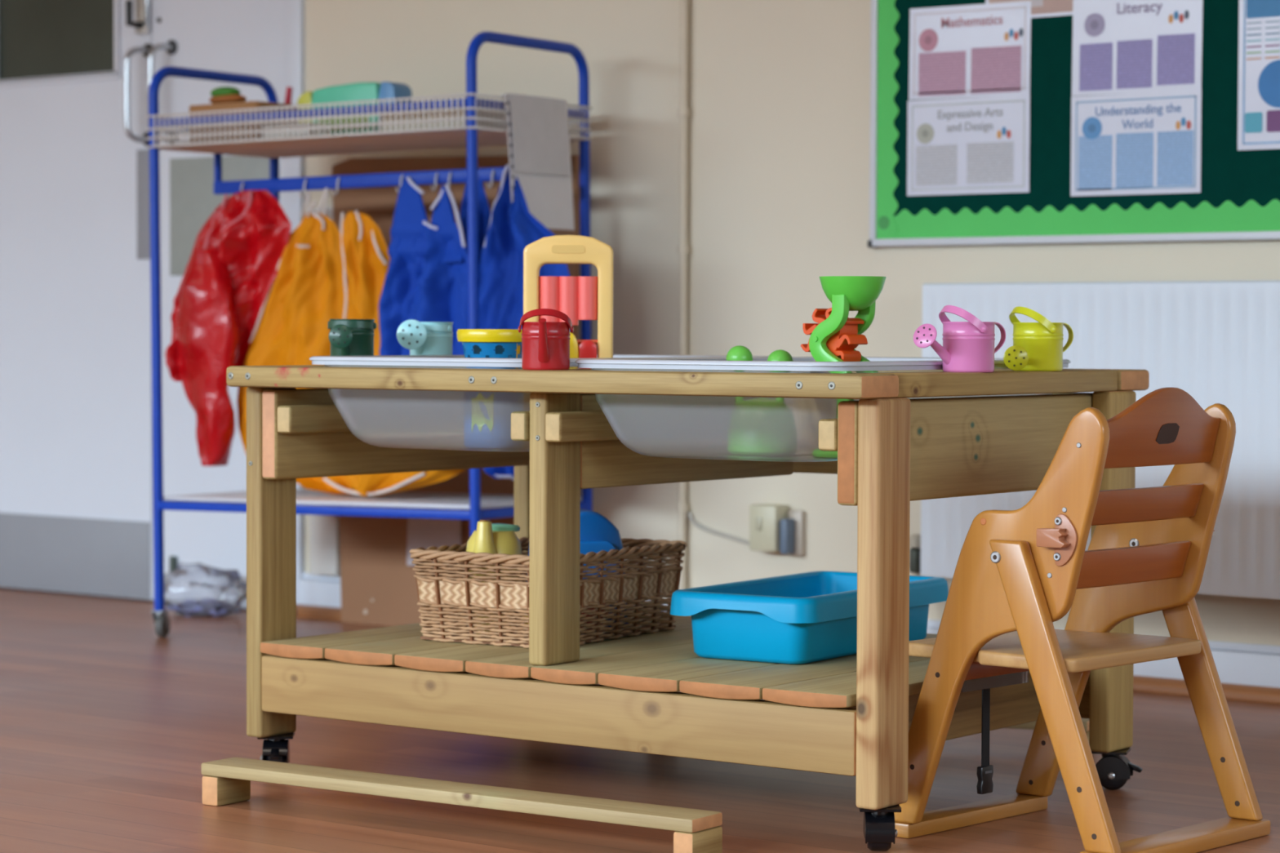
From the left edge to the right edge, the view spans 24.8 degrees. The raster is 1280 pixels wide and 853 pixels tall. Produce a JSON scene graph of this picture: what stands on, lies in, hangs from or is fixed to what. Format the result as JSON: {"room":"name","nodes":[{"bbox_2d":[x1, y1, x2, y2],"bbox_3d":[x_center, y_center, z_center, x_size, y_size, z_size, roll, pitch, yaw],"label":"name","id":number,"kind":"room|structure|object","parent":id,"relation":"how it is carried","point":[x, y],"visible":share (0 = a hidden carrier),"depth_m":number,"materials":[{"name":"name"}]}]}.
{"room":"nursery classroom","nodes":[
{"label":"nursery classroom","id":0,"kind":"room"},
{"bbox_2d":[0,586,1279,852],"bbox_3d":[-1.402,0.603,2.891,10.800,0.100,6.901,2,2,38],"label":"floor","id":1,"kind":"structure","parent":0,"point":[108,724],"depth_m":4.28,"materials":[{"name":"brown wood"}]},
{"bbox_2d":[164,562,246,617],"bbox_3d":[-0.997,0.371,6.646,0.245,0.120,0.132,1,2,18],"label":"plastic bag","id":2,"kind":"object","parent":1,"relation":"on","point":[209,607],"visible":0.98,"depth_m":6.63,"materials":[{"name":"plastic"}]},
{"bbox_2d":[145,31,592,637],"bbox_3d":[-0.540,-0.163,6.067,1.115,1.238,0.441,1,2,34],"label":"drying rack","id":3,"kind":"object","parent":1,"relation":"on","point":[471,136],"depth_m":6.02,"materials":[{"name":"blue metal"}]},
{"bbox_2d":[189,100,297,142],"bbox_3d":[-0.831,-0.637,6.159,0.197,0.085,0.167,1,2,34],"label":"wicker tray","id":4,"kind":"object","parent":3,"relation":"on","point":[246,104],"visible":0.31,"depth_m":6.08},
{"bbox_2d":[208,86,246,103],"bbox_3d":[-0.870,-0.698,6.147,0.096,0.040,0.053,1,2,34],"label":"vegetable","id":5,"kind":"object","parent":4,"relation":"on","point":[223,94],"visible":0.85,"depth_m":6.12,"materials":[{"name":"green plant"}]},
{"bbox_2d":[284,86,293,104],"bbox_3d":[-0.759,-0.663,6.236,0.037,0.130,0.016,1,2,33],"label":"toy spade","id":6,"kind":"object","parent":3,"relation":"on","point":[289,90],"visible":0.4,"depth_m":6.22,"materials":[{"name":"red plastic"}]},
{"bbox_2d":[263,122,328,138],"bbox_3d":[-0.709,-0.608,6.019,0.125,0.032,0.070,1,2,34],"label":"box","id":7,"kind":"object","parent":3,"relation":"on","point":[322,131],"visible":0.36,"depth_m":5.99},
{"bbox_2d":[296,81,412,134],"bbox_3d":[-0.597,-0.653,6.068,0.263,0.119,0.071,1,2,34],"label":"packet","id":8,"kind":"object","parent":3,"relation":"on","point":[356,91],"visible":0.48,"depth_m":6.02,"materials":[{"name":"green plastic"}]},
{"bbox_2d":[145,93,592,158],"bbox_3d":[-0.569,-0.621,6.061,0.859,0.070,0.410,1,2,34],"label":"wire tray","id":9,"kind":"object","parent":3,"relation":"on","point":[406,140],"depth_m":5.95,"materials":[{"name":"white metal"}]},
{"bbox_2d":[163,488,582,509],"bbox_3d":[-0.564,0.151,6.080,0.823,0.009,0.373,1,2,34],"label":"shelf","id":10,"kind":"object","parent":3,"relation":"attached to","point":[234,500],"depth_m":5.99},
{"bbox_2d":[380,106,506,131],"bbox_3d":[-0.381,-0.613,5.897,0.210,0.044,0.200,1,2,34],"label":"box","id":11,"kind":"object","parent":3,"relation":"on","point":[455,112],"visible":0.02,"depth_m":5.82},
{"bbox_2d":[500,93,574,230],"bbox_3d":[-0.207,-0.528,5.828,0.044,0.263,0.222,1,2,34],"label":"cloth","id":12,"kind":"object","parent":3,"relation":"hanging from","point":[538,130],"visible":0.98,"depth_m":5.82,"materials":[{"name":"fabric"}]},
{"bbox_2d":[332,155,579,626],"bbox_3d":[-0.414,-0.073,6.311,0.705,1.035,0.019,2,1,38],"label":"cardboard sheet","id":13,"kind":"object","parent":1,"relation":"on","point":[378,587],"visible":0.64,"depth_m":6.41,"materials":[{"name":"brown cardboard"}]},
{"bbox_2d":[406,507,461,565],"bbox_3d":[-0.448,0.236,6.320,0.158,0.140,0.001,2,2,38],"label":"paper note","id":14,"kind":"object","parent":13,"relation":"attached to","point":[424,533],"visible":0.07,"depth_m":6.32,"materials":[{"name":"brown paper"}]},
{"bbox_2d":[201,757,722,852],"bbox_3d":[-0.250,0.498,3.800,0.805,0.058,0.071,1,2,34],"label":"wooden step","id":15,"kind":"structure","parent":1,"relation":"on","point":[225,781],"depth_m":3.75,"materials":[{"name":"brown wood"}]},
{"bbox_2d":[226,364,1149,850],"bbox_3d":[0.071,0.215,4.212,1.127,0.600,0.786,2,2,36],"label":"table","id":16,"kind":"object","parent":1,"relation":"on","point":[904,437],"visible":0.87,"depth_m":3.95,"materials":[{"name":"brown wood"}]},
{"bbox_2d":[327,319,376,355],"bbox_3d":[-0.432,-0.126,4.358,0.075,0.069,0.119,1,2,12],"label":"watering can","id":17,"kind":"object","parent":16,"relation":"on","point":[347,337],"visible":0.82,"depth_m":4.33,"materials":[{"name":"plastic"}]},
{"bbox_2d":[396,319,453,355],"bbox_3d":[-0.327,-0.130,4.494,0.074,0.069,0.099,1,2,12],"label":"watering can","id":18,"kind":"object","parent":16,"relation":"on","point":[421,338],"visible":0.8,"depth_m":4.48,"materials":[{"name":"plastic"}]},
{"bbox_2d":[309,354,768,451],"bbox_3d":[-0.124,-0.039,4.338,0.444,0.132,0.666,2,2,36],"label":"tray","id":19,"kind":"object","parent":16,"relation":"on","point":[381,418],"visible":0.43,"depth_m":4.31,"materials":[{"name":"clear plastic"}]},
{"bbox_2d":[457,328,524,448],"bbox_3d":[-0.211,-0.055,4.196,0.107,0.170,0.107,1,2,21],"label":"bucket","id":20,"kind":"object","parent":19,"relation":"in","point":[486,415],"visible":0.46,"depth_m":4.16,"materials":[{"name":"plastic"}]},
{"bbox_2d":[463,391,524,448],"bbox_3d":[-0.211,-0.017,4.197,0.087,0.094,0.087,1,2,21],"label":"cup","id":21,"kind":"object","parent":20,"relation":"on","point":[486,415],"depth_m":4.16,"materials":[{"name":"plastic"}]},
{"bbox_2d":[523,235,613,446],"bbox_3d":[-0.105,-0.126,4.261,0.131,0.308,0.070,0,2,0],"label":"toy","id":22,"kind":"object","parent":19,"relation":"in","point":[580,298],"visible":0.67,"depth_m":4.24,"materials":[{"name":"beige plastic"}]},
{"bbox_2d":[518,308,573,370],"bbox_3d":[-0.127,-0.117,3.904,0.070,0.082,0.101,-1,2,-30],"label":"watering can","id":23,"kind":"object","parent":16,"relation":"on","point":[545,345],"visible":1,"depth_m":3.88,"materials":[{"name":"plastic"}]},
{"bbox_2d":[409,537,687,648],"bbox_3d":[-0.133,0.244,4.345,0.267,0.135,0.384,1,2,32],"label":"wicker basket","id":24,"kind":"object","parent":16,"relation":"on","point":[442,589],"visible":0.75,"depth_m":4.23,"materials":[{"name":"brown wicker"}]},
{"bbox_2d":[466,520,522,635],"bbox_3d":[-0.213,0.220,4.299,0.107,0.170,0.088,-1,2,-37],"label":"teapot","id":25,"kind":"object","parent":24,"relation":"in","point":[489,537],"visible":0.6,"depth_m":4.26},
{"bbox_2d":[523,508,627,626],"bbox_3d":[-0.095,0.214,4.389,0.146,0.177,0.092,-1,2,-22],"label":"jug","id":26,"kind":"object","parent":24,"relation":"in","point":[597,533],"visible":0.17,"depth_m":4.36,"materials":[{"name":"blue plastic"}]},
{"bbox_2d":[581,603,609,634],"bbox_3d":[-0.084,0.266,4.294,0.080,0.080,0.080,2,2,38],"label":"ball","id":27,"kind":"object","parent":24,"relation":"in","point":[603,603],"visible":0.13,"depth_m":4.26,"materials":[{"name":"plastic"}]},
{"bbox_2d":[670,570,948,664],"bbox_3d":[0.247,0.271,4.157,0.234,0.094,0.442,1,2,33],"label":"tray","id":28,"kind":"object","parent":16,"relation":"on","point":[811,616],"visible":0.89,"depth_m":4.01,"materials":[{"name":"teal plastic"}]},
{"bbox_2d":[575,356,1071,462],"bbox_3d":[0.265,-0.028,4.052,0.440,0.132,0.666,2,2,36],"label":"tray","id":29,"kind":"object","parent":16,"relation":"on","point":[666,426],"visible":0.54,"depth_m":4.02,"materials":[{"name":"clear plastic"}]},
{"bbox_2d":[725,345,796,454],"bbox_3d":[0.167,-0.037,4.007,0.098,0.149,0.096,0,2,0],"label":"toy","id":30,"kind":"object","parent":29,"relation":"in","point":[760,425],"visible":0.7,"depth_m":3.98,"materials":[{"name":"green plastic"}]},
{"bbox_2d":[800,275,886,457],"bbox_3d":[0.279,-0.081,3.933,0.130,0.242,0.108,2,3,43],"label":"mill","id":31,"kind":"object","parent":29,"relation":"in","point":[835,337],"visible":0.73,"depth_m":3.91,"materials":[{"name":"green plastic"}]},
{"bbox_2d":[819,275,886,311],"bbox_3d":[0.287,-0.179,3.926,0.090,0.046,0.090,2,3,43],"label":"funnel","id":32,"kind":"object","parent":31,"relation":"on","point":[845,293],"depth_m":3.89,"materials":[{"name":"green plastic"}]},
{"bbox_2d":[913,305,1005,372],"bbox_3d":[0.425,-0.116,3.840,0.076,0.088,0.134,2,2,37],"label":"watering can","id":33,"kind":"object","parent":16,"relation":"on","point":[968,346],"visible":1,"depth_m":3.82,"materials":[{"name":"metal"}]},
{"bbox_2d":[1003,306,1073,371],"bbox_3d":[0.537,-0.120,3.989,0.075,0.088,0.133,1,2,28],"label":"watering can","id":34,"kind":"object","parent":16,"relation":"on","point":[1037,346],"visible":1,"depth_m":3.97,"materials":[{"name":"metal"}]},
{"bbox_2d":[893,386,1270,852],"bbox_3d":[0.561,0.239,3.766,0.372,0.584,0.372,2,3,42],"label":"chair","id":35,"kind":"object","parent":1,"relation":"on","point":[1019,572],"visible":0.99,"depth_m":3.70,"materials":[{"name":"brown wood"}]},
{"bbox_2d":[304,0,1279,645],"bbox_3d":[0.709,-0.976,5.524,10.800,2.900,0.120,2,2,38],"label":"wall","id":36,"kind":"structure","parent":0,"point":[779,91],"depth_m":5.88,"materials":[{"name":"beige paint"}]},
{"bbox_2d":[0,0,152,599],"bbox_3d":[-1.507,-0.592,7.186,0.880,1.994,0.109,2,2,38],"label":"door","id":37,"kind":"structure","parent":36,"relation":"in","point":[76,428],"depth_m":7.11,"materials":[{"name":"white paint"}]},
{"bbox_2d":[147,0,284,608],"bbox_3d":[-0.987,-0.576,6.782,0.455,1.994,0.104,2,2,38],"label":"door","id":38,"kind":"structure","parent":36,"relation":"in","point":[242,37],"depth_m":6.84,"materials":[{"name":"white paint"}]},
{"bbox_2d":[169,155,269,275],"bbox_3d":[-0.975,-0.491,6.781,0.347,0.276,0.004,2,2,38],"label":"sheet","id":39,"kind":"object","parent":38,"relation":"attached to","point":[193,199],"visible":0.45,"depth_m":6.83,"materials":[{"name":"grey paper"}]},
{"bbox_2d":[284,0,304,604],"bbox_3d":[-1.312,-0.619,7.074,1.435,2.070,0.074,2,2,38],"label":"trim","id":40,"kind":"structure","parent":36,"relation":"attached to","point":[294,10],"depth_m":6.61,"materials":[{"name":"white paint"}]},
{"bbox_2d":[310,206,340,576],"bbox_3d":[-0.708,-0.080,6.559,0.085,0.830,0.018,2,2,38],"label":"trim","id":41,"kind":"structure","parent":36,"relation":"attached to","point":[325,555],"depth_m":6.56,"materials":[{"name":"white paint"}]},
{"bbox_2d":[675,0,690,590],"bbox_3d":[0.091,-1.006,5.915,0.027,2.870,0.027,2,2,38],"label":"pipe","id":42,"kind":"object","parent":36,"relation":"attached to","point":[683,111],"visible":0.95,"depth_m":5.92,"materials":[{"name":"white metal"}]},
{"bbox_2d":[687,511,749,545],"bbox_3d":[0.168,0.209,5.899,0.181,0.067,0.009,2,2,38],"label":"cable","id":43,"kind":"object","parent":36,"relation":"attached to","point":[692,520],"visible":0.96,"depth_m":5.91,"materials":[{"name":"white plastic"}]},
{"bbox_2d":[749,503,788,551],"bbox_3d":[0.256,0.202,5.803,0.066,0.092,0.053,2,2,38],"label":"switch box","id":44,"kind":"object","parent":36,"relation":"attached to","point":[764,518],"visible":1,"depth_m":5.78,"materials":[{"name":"beige plastic"}]},
{"bbox_2d":[296,604,1279,705],"bbox_3d":[2.052,0.502,4.403,7.235,0.028,0.022,2,2,38],"label":"trim","id":45,"kind":"structure","parent":36,"relation":"attached to","point":[1143,684],"depth_m":5.25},
{"bbox_2d":[300,572,1279,687],"bbox_3d":[2.071,0.466,4.412,7.222,0.100,0.018,2,2,38],"label":"baseboard","id":46,"kind":"structure","parent":36,"relation":"attached to","point":[1236,663],"depth_m":5.21,"materials":[{"name":"white paint"}]},
{"bbox_2d":[779,510,804,555],"bbox_3d":[0.301,0.212,5.774,0.035,0.090,0.044,2,2,38],"label":"wall socket","id":47,"kind":"object","parent":36,"relation":"attached to","point":[792,542],"visible":1,"depth_m":5.77,"materials":[{"name":"white plastic"}]},
{"bbox_2d":[867,0,1279,248],"bbox_3d":[1.127,-0.803,5.109,1.723,0.952,0.023,2,2,38],"label":"noticeboard","id":48,"kind":"object","parent":36,"relation":"attached to","point":[1238,198],"visible":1,"depth_m":5.39,"materials":[{"name":"green fabric"}]},
{"bbox_2d":[906,93,1030,195],"bbox_3d":[0.619,-0.531,5.508,0.270,0.182,0.002,2,2,38],"label":"poster","id":49,"kind":"object","parent":48,"relation":"attached to","point":[968,145],"visible":1,"depth_m":5.51,"materials":[{"name":"paper"}]},
{"bbox_2d":[996,129,1001,138],"bbox_3d":[0.674,-0.548,5.464,0.010,0.016,0.001,2,2,38],"label":"picture","id":50,"kind":"object","parent":49,"relation":"attached to","point":[998,131],"depth_m":5.46},
{"bbox_2d":[1001,126,1006,135],"bbox_3d":[0.682,-0.554,5.457,0.010,0.016,0.001,2,2,38],"label":"picture","id":51,"kind":"object","parent":49,"relation":"attached to","point":[1003,128],"depth_m":5.46},
{"bbox_2d":[1006,129,1010,137],"bbox_3d":[0.690,-0.548,5.451,0.010,0.016,0.001,2,2,38],"label":"picture","id":52,"kind":"object","parent":49,"relation":"attached to","point":[1008,131],"depth_m":5.45},
{"bbox_2d":[908,0,1031,99],"bbox_3d":[0.622,-0.710,5.502,0.267,0.174,0.002,2,3,38],"label":"poster","id":53,"kind":"object","parent":48,"relation":"attached to","point":[975,50],"visible":1,"depth_m":5.50,"materials":[{"name":"paper"}]},
{"bbox_2d":[1004,31,1008,40],"bbox_3d":[0.686,-0.730,5.450,0.010,0.016,0.001,2,3,38],"label":"picture","id":54,"kind":"object","parent":53,"relation":"attached to","point":[1006,33],"depth_m":5.45},
{"bbox_2d":[1008,28,1013,37],"bbox_3d":[0.694,-0.736,5.444,0.010,0.016,0.001,2,3,38],"label":"picture","id":55,"kind":"object","parent":53,"relation":"attached to","point":[1011,30],"depth_m":5.44},
{"bbox_2d":[1013,31,1018,39],"bbox_3d":[0.703,-0.730,5.437,0.010,0.016,0.001,2,3,38],"label":"picture","id":56,"kind":"object","parent":53,"relation":"attached to","point":[1015,33],"depth_m":5.44},
{"bbox_2d":[1018,27,1023,36],"bbox_3d":[0.711,-0.735,5.431,0.010,0.016,0.001,2,3,38],"label":"picture","id":57,"kind":"object","parent":53,"relation":"attached to","point":[1020,29],"depth_m":5.43},
{"bbox_2d":[985,0,1072,17],"bbox_3d":[0.768,-0.854,5.384,0.300,0.190,0.002,2,2,38],"label":"poster","id":58,"kind":"object","parent":48,"relation":"attached to","point":[1039,8],"visible":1,"depth_m":5.39,"materials":[{"name":"paper"}]},
{"bbox_2d":[1031,0,1043,7],"bbox_3d":[0.738,-0.795,5.408,0.025,0.030,0.001,2,2,38],"label":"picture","id":59,"kind":"object","parent":58,"relation":"attached to","point":[1034,3],"depth_m":5.41},
{"bbox_2d":[1070,89,1201,196],"bbox_3d":[0.899,-0.513,5.289,0.265,0.184,0.002,2,2,38],"label":"poster","id":60,"kind":"object","parent":48,"relation":"attached to","point":[1144,143],"visible":1,"depth_m":5.29,"materials":[{"name":"paper"}]},
{"bbox_2d":[1175,120,1180,129],"bbox_3d":[0.967,-0.541,5.234,0.010,0.016,0.001,2,2,38],"label":"picture","id":61,"kind":"object","parent":60,"relation":"attached to","point":[1177,122],"depth_m":5.23},
{"bbox_2d":[1181,117,1186,126],"bbox_3d":[0.976,-0.547,5.227,0.010,0.016,0.001,2,2,38],"label":"picture","id":62,"kind":"object","parent":60,"relation":"attached to","point":[1183,119],"depth_m":5.23},
{"bbox_2d":[1186,120,1191,128],"bbox_3d":[0.984,-0.541,5.221,0.010,0.016,0.001,2,2,38],"label":"picture","id":63,"kind":"object","parent":60,"relation":"attached to","point":[1188,122],"depth_m":5.22},
{"bbox_2d":[1071,0,1203,96],"bbox_3d":[0.900,-0.696,5.283,0.264,0.181,0.002,2,3,38],"label":"poster","id":64,"kind":"object","parent":48,"relation":"attached to","point":[1120,46],"visible":1,"depth_m":5.28,"materials":[{"name":"paper"}]},
{"bbox_2d":[1168,14,1173,23],"bbox_3d":[0.955,-0.733,5.239,0.010,0.016,0.001,2,3,38],"label":"picture","id":65,"kind":"object","parent":64,"relation":"attached to","point":[1170,16],"depth_m":5.24},
{"bbox_2d":[1173,10,1178,19],"bbox_3d":[0.964,-0.739,5.232,0.010,0.016,0.001,2,3,38],"label":"picture","id":66,"kind":"object","parent":64,"relation":"attached to","point":[1175,12],"depth_m":5.23},
{"bbox_2d":[1178,13,1183,22],"bbox_3d":[0.972,-0.733,5.226,0.010,0.016,0.001,2,3,38],"label":"picture","id":67,"kind":"object","parent":64,"relation":"attached to","point":[1180,15],"depth_m":5.23},
{"bbox_2d":[1184,9,1189,18],"bbox_3d":[0.980,-0.738,5.219,0.010,0.016,0.001,2,3,38],"label":"picture","id":68,"kind":"object","parent":64,"relation":"attached to","point":[1186,11],"depth_m":5.22},
{"bbox_2d":[1237,0,1279,150],"bbox_3d":[1.147,-0.630,5.092,0.221,0.285,0.002,2,2,38],"label":"poster","id":69,"kind":"object","parent":48,"relation":"attached to","point":[1259,22],"visible":1,"depth_m":5.14,"materials":[{"name":"paper"}]},
{"bbox_2d":[909,280,1279,599],"bbox_3d":[1.231,0.116,5.010,1.794,0.735,0.094,2,2,38],"label":"radiator","id":70,"kind":"object","parent":36,"relation":"attached to","point":[1215,342],"visible":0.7,"depth_m":5.15,"materials":[{"name":"metal"}]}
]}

